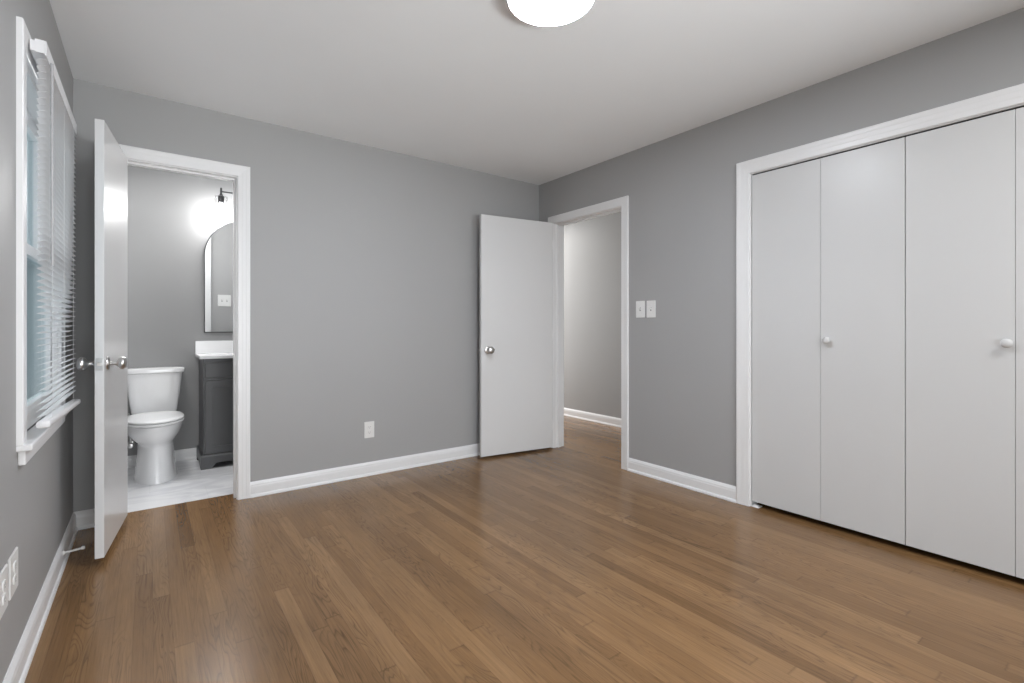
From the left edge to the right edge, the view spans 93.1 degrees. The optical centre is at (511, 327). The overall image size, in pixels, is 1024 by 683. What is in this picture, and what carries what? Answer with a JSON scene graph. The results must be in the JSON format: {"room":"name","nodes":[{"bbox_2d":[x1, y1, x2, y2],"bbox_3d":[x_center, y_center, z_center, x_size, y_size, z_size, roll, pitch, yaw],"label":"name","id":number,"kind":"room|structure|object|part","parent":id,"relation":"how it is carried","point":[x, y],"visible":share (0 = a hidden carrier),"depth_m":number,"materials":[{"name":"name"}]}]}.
{"room":"empty bedroom","nodes":[
{"label":"empty bedroom","id":0,"kind":"room"},
{"bbox_2d":[0,0,72,682],"bbox_3d":[-0.828,-0.129,0.454,0.120,2.440,5.558,0,0,-37],"label":"wall","id":1,"kind":"structure","parent":0,"point":[36,497],"depth_m":1.49,"materials":[{"name":"grey paint"}]},
{"bbox_2d":[0,563,7,619],"bbox_3d":[-1.414,0.734,1.347,0.009,0.122,0.108,0,0,-37],"label":"wall outlet","id":2,"kind":"object","parent":1,"relation":"attached to","point":[4,572],"visible":1,"depth_m":1.35,"materials":[{"name":"white plastic"}]},
{"bbox_2d":[2,593,5,604],"bbox_3d":[-1.412,0.754,1.348,0.003,0.025,0.034,0,0,-37],"label":"receptacle","id":3,"kind":"object","parent":2,"relation":"attached to","point":[3,594],"depth_m":1.34,"materials":[{"name":"white plastic"}]},
{"bbox_2d":[2,579,5,590],"bbox_3d":[-1.412,0.715,1.348,0.003,0.025,0.034,0,0,-37],"label":"receptacle","id":4,"kind":"object","parent":2,"relation":"attached to","point":[3,580],"depth_m":1.34,"materials":[{"name":"white plastic"}]},
{"bbox_2d":[8,546,17,600],"bbox_3d":[-1.495,0.734,1.455,0.009,0.122,0.108,0,0,-37],"label":"wall outlet","id":5,"kind":"object","parent":1,"relation":"attached to","point":[13,559],"visible":1,"depth_m":1.44,"materials":[{"name":"white plastic"}]},
{"bbox_2d":[13,573,16,584],"bbox_3d":[-1.492,0.754,1.456,0.003,0.025,0.034,0,0,-37],"label":"receptacle","id":6,"kind":"object","parent":5,"relation":"attached to","point":[14,574],"depth_m":1.45,"materials":[{"name":"white plastic"}]},
{"bbox_2d":[13,560,16,571],"bbox_3d":[-1.492,0.715,1.456,0.003,0.025,0.034,0,0,-37],"label":"receptacle","id":7,"kind":"object","parent":5,"relation":"attached to","point":[14,561],"depth_m":1.45,"materials":[{"name":"white plastic"}]},
{"bbox_2d":[2,512,77,682],"bbox_3d":[-0.771,1.043,0.496,0.022,0.097,5.318,0,0,-37],"label":"baseboard","id":8,"kind":"structure","parent":1,"relation":"attached to","point":[18,669],"depth_m":1.76,"materials":[{"name":"white paint"}]},
{"bbox_2d":[16,16,69,465],"bbox_3d":[-1.847,-0.266,1.850,0.157,1.397,0.937,0,0,-37],"label":"window","id":9,"kind":"structure","parent":1,"relation":"in","point":[29,442],"depth_m":1.69,"materials":[{"name":"white paint"}]},
{"bbox_3d":[-1.873,-0.565,1.831,0.034,0.602,0.739,0,0,-37],"label":"sash","id":10,"kind":"part","parent":9,"relation":"part of","materials":[{"name":"white paint"}]},
{"bbox_3d":[-1.842,0.030,1.854,0.034,0.667,0.739,0,0,-37],"label":"sash","id":11,"kind":"part","parent":9,"relation":"part of","materials":[{"name":"white paint"}]},
{"bbox_3d":[-1.862,-0.260,1.839,0.120,1.248,0.775,0,0,-37],"label":"frame","id":12,"kind":"part","parent":9,"relation":"part of","materials":[{"name":"white paint"}]},
{"bbox_2d":[30,38,80,428],"bbox_3d":[-1.785,-0.293,1.914,0.054,1.294,0.828,0,0,-37],"label":"window blind","id":13,"kind":"object","parent":9,"relation":"attached to","point":[57,126],"visible":1,"depth_m":1.76,"materials":[{"name":"white plastic"}]},
{"bbox_3d":[-1.611,-0.294,1.680,0.028,1.209,0.001,0,0,-37],"label":"ladder cord","id":14,"kind":"part","parent":13,"relation":"part of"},
{"bbox_3d":[-1.782,0.329,1.921,0.035,0.048,0.822,0,0,-36],"label":"rail","id":15,"kind":"part","parent":13,"relation":"part of","materials":[{"name":"white plastic"}]},
{"bbox_2d":[63,546,84,554],"bbox_3d":[-2.023,1.028,2.241,0.077,0.024,0.022,0,0,-37],"label":"door stop","id":16,"kind":"object","parent":1,"relation":"attached to","point":[82,547],"visible":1,"depth_m":2.24,"materials":[{"name":"white metal"}]},
{"bbox_2d":[128,165,232,455],"bbox_3d":[-2.526,-0.129,4.217,2.700,2.440,0.100,0,0,-37],"label":"wall","id":17,"kind":"structure","parent":0,"point":[172,216],"depth_m":3.97,"materials":[{"name":"grey paint"}]},
{"bbox_2d":[128,413,134,448],"bbox_3d":[-2.963,0.799,3.769,0.052,0.276,0.094,0,0,-37],"label":"water valve","id":18,"kind":"object","parent":17,"relation":"attached to","point":[131,444],"visible":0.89,"depth_m":3.75,"materials":[{"name":"silver metal"}]},
{"bbox_2d":[128,448,196,467],"bbox_3d":[-3.061,1.047,3.741,1.075,0.087,0.022,0,0,-37],"label":"baseboard","id":19,"kind":"structure","parent":17,"relation":"attached to","point":[183,454],"depth_m":3.99,"materials":[{"name":"white paint"}]},
{"bbox_2d":[195,341,232,353],"bbox_3d":[-2.330,0.162,4.287,0.790,0.106,0.016,0,0,-37],"label":"backsplash","id":20,"kind":"structure","parent":17,"relation":"attached to","point":[201,347],"depth_m":4.12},
{"bbox_2d":[204,222,232,332],"bbox_3d":[-2.335,-0.452,4.285,0.656,0.982,0.017,0,0,-37],"label":"arched mirror","id":21,"kind":"object","parent":17,"relation":"attached to","point":[218,251],"visible":0.37,"depth_m":4.15,"materials":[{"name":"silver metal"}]},
{"bbox_2d":[217,188,232,212],"bbox_3d":[-2.291,-1.072,4.225,0.525,0.265,0.169,0,0,-37],"label":"vanity light","id":22,"kind":"object","parent":17,"relation":"attached to","point":[221,209],"visible":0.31,"depth_m":4.06,"materials":[{"name":"black metal"}]},
{"bbox_2d":[218,194,223,202],"bbox_3d":[-2.441,-1.086,4.068,0.046,0.073,0.046,0,0,-37],"label":"socket","id":23,"kind":"object","parent":22,"relation":"attached to","point":[220,198],"depth_m":4.05,"materials":[{"name":"black metal"}]},
{"bbox_3d":[-2.441,-1.006,4.068,0.057,0.086,0.057,0,0,-37],"label":"bulb","id":24,"kind":"part","parent":22,"relation":"part of","materials":[{"name":"white glass"}]},
{"bbox_2d":[73,78,538,511],"bbox_3d":[-1.094,-0.129,3.649,3.278,2.440,0.120,0,0,-37],"label":"wall","id":25,"kind":"structure","parent":0,"point":[365,260],"depth_m":3.44,"materials":[{"name":"grey paint"}]},
{"bbox_2d":[74,508,94,529],"bbox_3d":[-2.328,1.043,2.639,0.091,0.097,0.022,0,0,-37],"label":"baseboard","id":26,"kind":"structure","parent":25,"relation":"attached to","point":[85,519],"depth_m":2.64,"materials":[{"name":"white paint"}]},
{"bbox_2d":[76,119,127,558],"bbox_3d":[-2.041,0.050,2.479,0.183,2.013,0.619,0,0,-30],"label":"door","id":27,"kind":"structure","parent":25,"relation":"in","point":[110,363],"depth_m":2.35,"materials":[{"name":"white paint"}]},
{"bbox_3d":[-1.974,0.166,2.244,0.061,0.062,0.062,0,0,-30],"label":"knob","id":28,"kind":"part","parent":27,"relation":"part of","materials":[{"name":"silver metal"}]},
{"bbox_3d":[-1.890,0.166,2.221,0.025,0.058,0.002,0,0,-30],"label":"latch plate","id":29,"kind":"part","parent":27,"relation":"part of","materials":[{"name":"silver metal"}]},
{"bbox_3d":[-1.869,0.166,2.305,0.061,0.062,0.062,0,0,-30],"label":"knob","id":30,"kind":"part","parent":27,"relation":"part of","materials":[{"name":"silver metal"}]},
{"bbox_2d":[119,144,249,499],"bbox_3d":[-2.025,0.029,2.943,0.758,2.125,0.137,0,0,-37],"label":"trim","id":31,"kind":"structure","parent":25,"relation":"attached to","point":[239,175],"depth_m":3.09,"materials":[{"name":"white paint"}]},
{"bbox_2d":[250,443,479,497],"bbox_3d":[-0.711,1.043,3.846,2.429,0.097,0.022,0,0,-37],"label":"baseboard","id":32,"kind":"structure","parent":25,"relation":"attached to","point":[326,476],"depth_m":3.53,"materials":[{"name":"white paint"}]},
{"bbox_2d":[364,421,373,437],"bbox_3d":[-1.058,0.754,3.596,0.075,0.120,0.009,0,0,-37],"label":"wall outlet","id":33,"kind":"object","parent":25,"relation":"attached to","point":[368,426],"visible":1,"depth_m":3.59,"materials":[{"name":"white plastic"}]},
{"bbox_2d":[24,416,1023,682],"bbox_3d":[0.111,1.121,2.692,5.100,0.061,8.020,0,0,-37],"label":"floor","id":34,"kind":"structure","parent":0,"point":[564,564],"depth_m":2.02,"materials":[{"name":"brown wood"}]},
{"bbox_2d":[128,366,184,484],"bbox_3d":[-2.648,0.700,3.592,0.391,0.781,0.734,0,0,-37],"label":"toilet","id":35,"kind":"object","parent":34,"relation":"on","point":[154,423],"visible":0.87,"depth_m":3.51,"materials":[{"name":"ceramic"}]},
{"bbox_3d":[-2.805,0.515,3.804,0.360,0.329,0.197,0,0,-37],"label":"tank","id":36,"kind":"part","parent":35,"relation":"part of","materials":[{"name":"ceramic"}]},
{"bbox_3d":[-2.640,0.884,3.584,0.350,0.412,0.698,0,0,-37],"label":"bowl","id":37,"kind":"part","parent":35,"relation":"part of","materials":[{"name":"ceramic"}]},
{"bbox_3d":[-2.568,0.668,3.487,0.352,0.018,0.469,0,0,-37],"label":"seat","id":38,"kind":"part","parent":35,"relation":"part of","materials":[{"name":"plastic"}]},
{"bbox_3d":[-2.571,0.643,3.491,0.352,0.026,0.479,0,0,-37],"label":"seat lid","id":39,"kind":"part","parent":35,"relation":"part of","materials":[{"name":"plastic"}]},
{"bbox_3d":[-2.803,0.329,3.801,0.388,0.040,0.214,0,0,-37],"label":"tank lid","id":40,"kind":"part","parent":35,"relation":"part of","materials":[{"name":"ceramic"}]},
{"bbox_2d":[195,341,232,469],"bbox_3d":[-2.201,0.600,4.115,0.790,0.981,0.446,0,0,-37],"label":"bathroom vanity","id":41,"kind":"object","parent":34,"relation":"on","point":[215,446],"visible":0.28,"depth_m":3.81,"materials":[{"name":"grey paint"}]},
{"bbox_3d":[-2.089,0.329,3.965,0.713,0.113,0.017,0,0,-37],"label":"drawer","id":42,"kind":"part","parent":41,"relation":"part of","materials":[{"name":"grey paint"}]},
{"bbox_3d":[-2.232,0.694,3.858,0.355,0.565,0.017,0,0,-37],"label":"cabinet door","id":43,"kind":"part","parent":41,"relation":"part of","materials":[{"name":"grey paint"}]},
{"bbox_2d":[49,0,1023,184],"bbox_3d":[0.111,-1.399,2.692,5.100,0.100,8.020,0,0,-37],"label":"ceiling","id":44,"kind":"structure","parent":0,"point":[468,84],"depth_m":2.44,"materials":[{"name":"paint"}]},
{"bbox_2d":[507,0,594,26],"bbox_3d":[0.156,-1.331,1.943,0.355,0.035,0.355,0,0,-37],"label":"light","id":45,"kind":"object","parent":44,"relation":"in","point":[544,13],"visible":1,"depth_m":2.01,"materials":[{"name":"white paint"}]},
{"bbox_2d":[564,212,620,417],"bbox_3d":[1.045,-0.129,5.618,0.100,2.440,4.450,0,0,-37],"label":"wall","id":46,"kind":"structure","parent":0,"point":[592,247],"depth_m":5.67,"materials":[{"name":"grey paint"}]},
{"bbox_2d":[564,408,620,427],"bbox_3d":[0.996,1.043,5.582,0.022,0.097,4.250,0,0,-37],"label":"baseboard","id":47,"kind":"structure","parent":46,"relation":"attached to","point":[598,418],"depth_m":5.64,"materials":[{"name":"white paint"}]},
{"bbox_2d":[539,8,1023,485],"bbox_3d":[1.892,-0.129,2.486,0.113,2.440,5.558,0,0,-37],"label":"wall","id":48,"kind":"structure","parent":0,"point":[680,188],"depth_m":3.20,"materials":[{"name":"grey paint"}]},
{"bbox_2d":[479,214,552,456],"bbox_3d":[0.048,0.063,4.205,0.730,2.016,0.183,0,0,-29],"label":"door","id":49,"kind":"structure","parent":48,"relation":"in","point":[516,349],"depth_m":4.18,"materials":[{"name":"white paint"}]},
{"bbox_3d":[-0.179,0.183,4.013,0.062,0.062,0.061,0,0,-28],"label":"knob","id":50,"kind":"part","parent":49,"relation":"part of","materials":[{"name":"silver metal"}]},
{"bbox_2d":[563,226,563,445],"bbox_3d":[0.717,0.036,4.168,0.017,2.111,0.937,0,0,-37],"label":"trim","id":51,"kind":"structure","parent":48,"relation":"attached to","point":[563,226],"depth_m":4.49,"materials":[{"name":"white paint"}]},
{"bbox_2d":[548,195,628,469],"bbox_3d":[0.658,0.038,4.123,0.130,2.107,0.929,0,0,-37],"label":"trim","id":52,"kind":"structure","parent":48,"relation":"attached to","point":[621,204],"depth_m":4.09,"materials":[{"name":"white paint"}]},
{"bbox_2d":[636,301,644,317],"bbox_3d":[0.957,-0.140,3.629,0.017,0.125,0.080,0,0,-37],"label":"light switch","id":53,"kind":"object","parent":48,"relation":"attached to","point":[640,305],"visible":1,"depth_m":3.63,"materials":[{"name":"white plastic"}]},
{"bbox_2d":[647,300,655,317],"bbox_3d":[1.015,-0.139,3.551,0.017,0.125,0.078,0,0,-37],"label":"light switch","id":54,"kind":"object","parent":48,"relation":"attached to","point":[651,305],"visible":1,"depth_m":3.55,"materials":[{"name":"white plastic"}]},
{"bbox_2d":[627,458,735,502],"bbox_3d":[1.147,1.043,3.371,0.022,0.097,0.854,0,0,-37],"label":"baseboard","id":55,"kind":"structure","parent":48,"relation":"attached to","point":[717,489],"depth_m":3.32,"materials":[{"name":"white paint"}]},
{"bbox_2d":[752,137,905,544],"bbox_3d":[1.691,0.063,2.666,0.066,1.992,0.750,0,0,-37],"label":"door","id":56,"kind":"structure","parent":48,"relation":"in","point":[829,233],"depth_m":2.62,"materials":[{"name":"white paint"}]},
{"bbox_3d":[1.594,0.063,2.826,0.030,1.992,0.377,0,0,-37],"label":"panel","id":57,"kind":"part","parent":56,"relation":"part of","materials":[{"name":"white paint"}]},
{"bbox_3d":[1.703,0.066,2.625,0.036,0.039,0.039,0,0,-37],"label":"knob","id":58,"kind":"part","parent":56,"relation":"part of","materials":[{"name":"white paint"}]},
{"bbox_3d":[1.819,0.063,2.525,0.030,1.992,0.372,0,0,-37],"label":"panel","id":59,"kind":"part","parent":56,"relation":"part of","materials":[{"name":"white paint"}]},
{"bbox_2d":[736,83,1023,507],"bbox_3d":[1.953,0.033,2.390,0.130,2.117,1.682,0,0,-37],"label":"trim","id":60,"kind":"structure","parent":48,"relation":"attached to","point":[1010,98],"depth_m":2.96,"materials":[{"name":"white paint"}]},
{"bbox_2d":[906,107,1023,578],"bbox_3d":[2.142,0.063,2.063,0.066,1.992,0.750,0,0,-37],"label":"door","id":61,"kind":"structure","parent":48,"relation":"in","point":[965,180],"depth_m":2.19,"materials":[{"name":"white paint"}]},
{"bbox_3d":[2.116,0.065,2.073,0.036,0.039,0.039,0,0,-37],"label":"knob","id":62,"kind":"part","parent":61,"relation":"part of","materials":[{"name":"white paint"}]},
{"bbox_3d":[2.268,0.063,1.923,0.030,1.992,0.375,0,0,-37],"label":"panel","id":63,"kind":"part","parent":61,"relation":"part of","materials":[{"name":"white paint"}]}
]}

